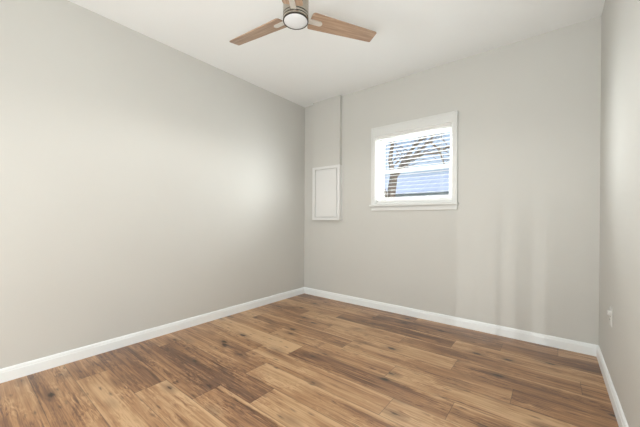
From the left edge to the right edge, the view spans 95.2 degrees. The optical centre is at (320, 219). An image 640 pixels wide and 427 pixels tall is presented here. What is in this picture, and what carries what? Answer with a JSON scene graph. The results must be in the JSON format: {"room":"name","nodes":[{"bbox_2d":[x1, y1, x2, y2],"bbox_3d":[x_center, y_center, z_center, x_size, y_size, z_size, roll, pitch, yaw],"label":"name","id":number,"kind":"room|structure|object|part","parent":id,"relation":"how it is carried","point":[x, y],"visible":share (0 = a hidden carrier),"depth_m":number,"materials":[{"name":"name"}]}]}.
{"room":"empty bedroom","nodes":[
{"label":"empty bedroom","id":0,"kind":"room"},
{"bbox_2d":[0,0,304,368],"bbox_3d":[-1.717,-0.288,2.567,0.140,2.740,4.880,0,0,38],"label":"wall","id":1,"kind":"structure","parent":0,"point":[145,183],"depth_m":2.51,"materials":[{"name":"grey paint"}]},
{"bbox_2d":[0,287,303,382],"bbox_3d":[-1.662,1.037,2.524,0.015,0.091,4.600,0,0,38],"label":"baseboard","id":2,"kind":"structure","parent":1,"relation":"attached to","point":[13,372],"depth_m":2.50,"materials":[{"name":"white paint"}]},
{"bbox_2d":[0,293,618,426],"bbox_3d":[-0.449,1.092,1.515,3.170,0.001,4.670,0,0,38],"label":"floor","id":3,"kind":"structure","parent":0,"point":[302,360],"depth_m":1.99,"materials":[{"name":"brown wood"}]},
{"bbox_2d":[68,0,604,106],"bbox_3d":[-0.415,-1.708,1.531,3.450,0.120,4.880,0,0,38],"label":"ceiling","id":4,"kind":"structure","parent":0,"point":[304,67],"depth_m":2.58,"materials":[{"name":"white paint"}]},
{"bbox_2d":[230,0,375,44],"bbox_3d":[-0.229,-1.443,1.920,0.954,0.412,1.058,0,0,38],"label":"ceiling fan","id":5,"kind":"object","parent":4,"relation":"hanging from","point":[295,12],"visible":1,"depth_m":1.93,"materials":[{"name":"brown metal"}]},
{"bbox_3d":[-0.436,-1.296,2.031,0.492,0.006,0.128,4,13,34],"label":"blade","id":6,"kind":"part","parent":5,"relation":"part of","materials":[{"name":"brown wood"}]},
{"bbox_3d":[-0.252,-1.277,1.906,0.122,0.007,0.034,4,13,34],"label":"blade arm","id":7,"kind":"part","parent":5,"relation":"part of"},
{"bbox_3d":[-0.180,-1.293,1.494,0.128,0.006,0.492,11,-2,5],"label":"blade","id":8,"kind":"part","parent":5,"relation":"part of","materials":[{"name":"brown wood"}]},
{"bbox_3d":[-0.164,-1.275,1.716,0.034,0.007,0.122,11,-2,5],"label":"blade arm","id":9,"kind":"part","parent":5,"relation":"part of"},
{"bbox_3d":[-0.043,-1.276,1.887,0.122,0.007,0.034,-3,-9,-25],"label":"blade arm","id":10,"kind":"part","parent":5,"relation":"part of","materials":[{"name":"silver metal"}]},
{"bbox_3d":[0.157,-1.293,1.984,0.492,0.006,0.128,-3,-9,-25],"label":"blade","id":11,"kind":"part","parent":5,"relation":"part of","materials":[{"name":"brown wood"}]},
{"bbox_2d":[304,16,600,344],"bbox_3d":[1.054,-0.279,3.392,3.170,2.740,0.140,0,0,38],"label":"wall","id":12,"kind":"structure","parent":0,"point":[519,249],"depth_m":2.80,"materials":[{"name":"grey paint"}]},
{"bbox_2d":[312,164,341,219],"bbox_3d":[0.092,-0.367,4.025,0.468,0.736,0.066,0,0,38],"label":"breaker panel","id":13,"kind":"object","parent":12,"relation":"attached to","point":[326,180],"visible":1,"depth_m":3.98,"materials":[{"name":"white metal"}]},
{"bbox_3d":[0.083,-0.367,4.013,0.356,0.644,0.027,0,0,38],"label":"door","id":14,"kind":"part","parent":13,"relation":"part of","materials":[{"name":"white metal"}]},
{"bbox_2d":[313,95,341,167],"bbox_3d":[0.095,-1.195,4.029,0.461,0.921,0.055,0,0,38],"label":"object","id":15,"kind":"structure","parent":12,"relation":"attached to","point":[327,113],"depth_m":3.99,"materials":[{"name":"grey paint"}]},
{"bbox_2d":[369,111,458,210],"bbox_3d":[1.058,-0.617,3.353,1.013,1.015,0.195,0,0,38],"label":"window","id":16,"kind":"structure","parent":12,"relation":"in","point":[447,118],"depth_m":3.31,"materials":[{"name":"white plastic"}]},
{"bbox_2d":[377,124,451,202],"bbox_3d":[1.054,-0.612,3.348,0.859,0.799,0.072,0,0,38],"label":"window blind","id":17,"kind":"object","parent":16,"relation":"attached to","point":[448,125],"visible":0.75,"depth_m":3.32,"materials":[{"name":"white plastic"}]},
{"bbox_3d":[1.062,-1.002,3.354,0.859,0.019,0.052,0,0,38],"label":"head rail","id":18,"kind":"part","parent":17,"relation":"part of","materials":[{"name":"white plastic"}]},
{"bbox_3d":[1.058,-0.225,3.357,0.859,0.026,0.050,0,0,38],"label":"rail","id":19,"kind":"part","parent":17,"relation":"part of","materials":[{"name":"white plastic"}]},
{"bbox_3d":[1.101,-0.610,3.408,0.871,0.804,0.048,0,0,38],"label":"frame","id":20,"kind":"part","parent":16,"relation":"part of","materials":[{"name":"white plastic"}]},
{"bbox_3d":[1.094,-0.417,3.400,0.843,0.389,0.020,0,0,38],"label":"sash","id":21,"kind":"part","parent":16,"relation":"part of","materials":[{"name":"white plastic"}]},
{"bbox_3d":[1.109,-0.784,3.415,0.843,0.429,0.018,0,0,38],"label":"sash","id":22,"kind":"part","parent":16,"relation":"part of","materials":[{"name":"white plastic"}]},
{"bbox_2d":[304,287,597,355],"bbox_3d":[1.000,1.045,3.337,3.170,0.091,0.015,0,0,38],"label":"baseboard","id":23,"kind":"structure","parent":12,"relation":"attached to","point":[542,339],"depth_m":2.92,"materials":[{"name":"white paint"}]},
{"bbox_2d":[599,0,639,426],"bbox_3d":[0.874,-0.268,0.507,0.140,2.740,4.880,0,0,38],"label":"wall","id":24,"kind":"structure","parent":0,"point":[619,264],"depth_m":1.61,"materials":[{"name":"grey paint"}]},
{"bbox_2d":[610,306,612,326],"bbox_3d":[1.845,0.613,1.856,0.009,0.118,0.072,0,0,38],"label":"wall outlet","id":25,"kind":"object","parent":24,"relation":"attached to","point":[611,309],"visible":1,"depth_m":1.83,"materials":[{"name":"white plastic"}]},
{"bbox_2d":[596,345,628,426],"bbox_3d":[0.807,1.056,0.560,0.015,0.091,4.600,0,0,38],"label":"baseboard","id":26,"kind":"structure","parent":24,"relation":"attached to","point":[620,417],"depth_m":1.76,"materials":[{"name":"white paint"}]},
{"label":"outside","id":27,"kind":"structure","parent":0,"visible":0},
{"bbox_3d":[18.623,1.667,28.045,80.000,0.200,59.400,0,0,38],"label":"ground","id":28,"kind":"structure","parent":27,"visible":0},
{"bbox_2d":[384,173,448,197],"bbox_3d":[13.628,-1.018,20.134,20.800,5.390,8.800,0,0,38],"label":"neighbouring house","id":29,"kind":"structure","parent":28,"relation":"on","point":[423,191],"depth_m":21.45,"materials":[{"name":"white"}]},
{"bbox_2d":[384,133,449,197],"bbox_3d":[2.847,-2.022,9.654,5.050,7.154,2.280,0,0,43],"label":"bare tree","id":30,"kind":"object","parent":28,"relation":"on","point":[394,178],"visible":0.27,"depth_m":9.57,"materials":[{"name":"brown plant"}]}
]}

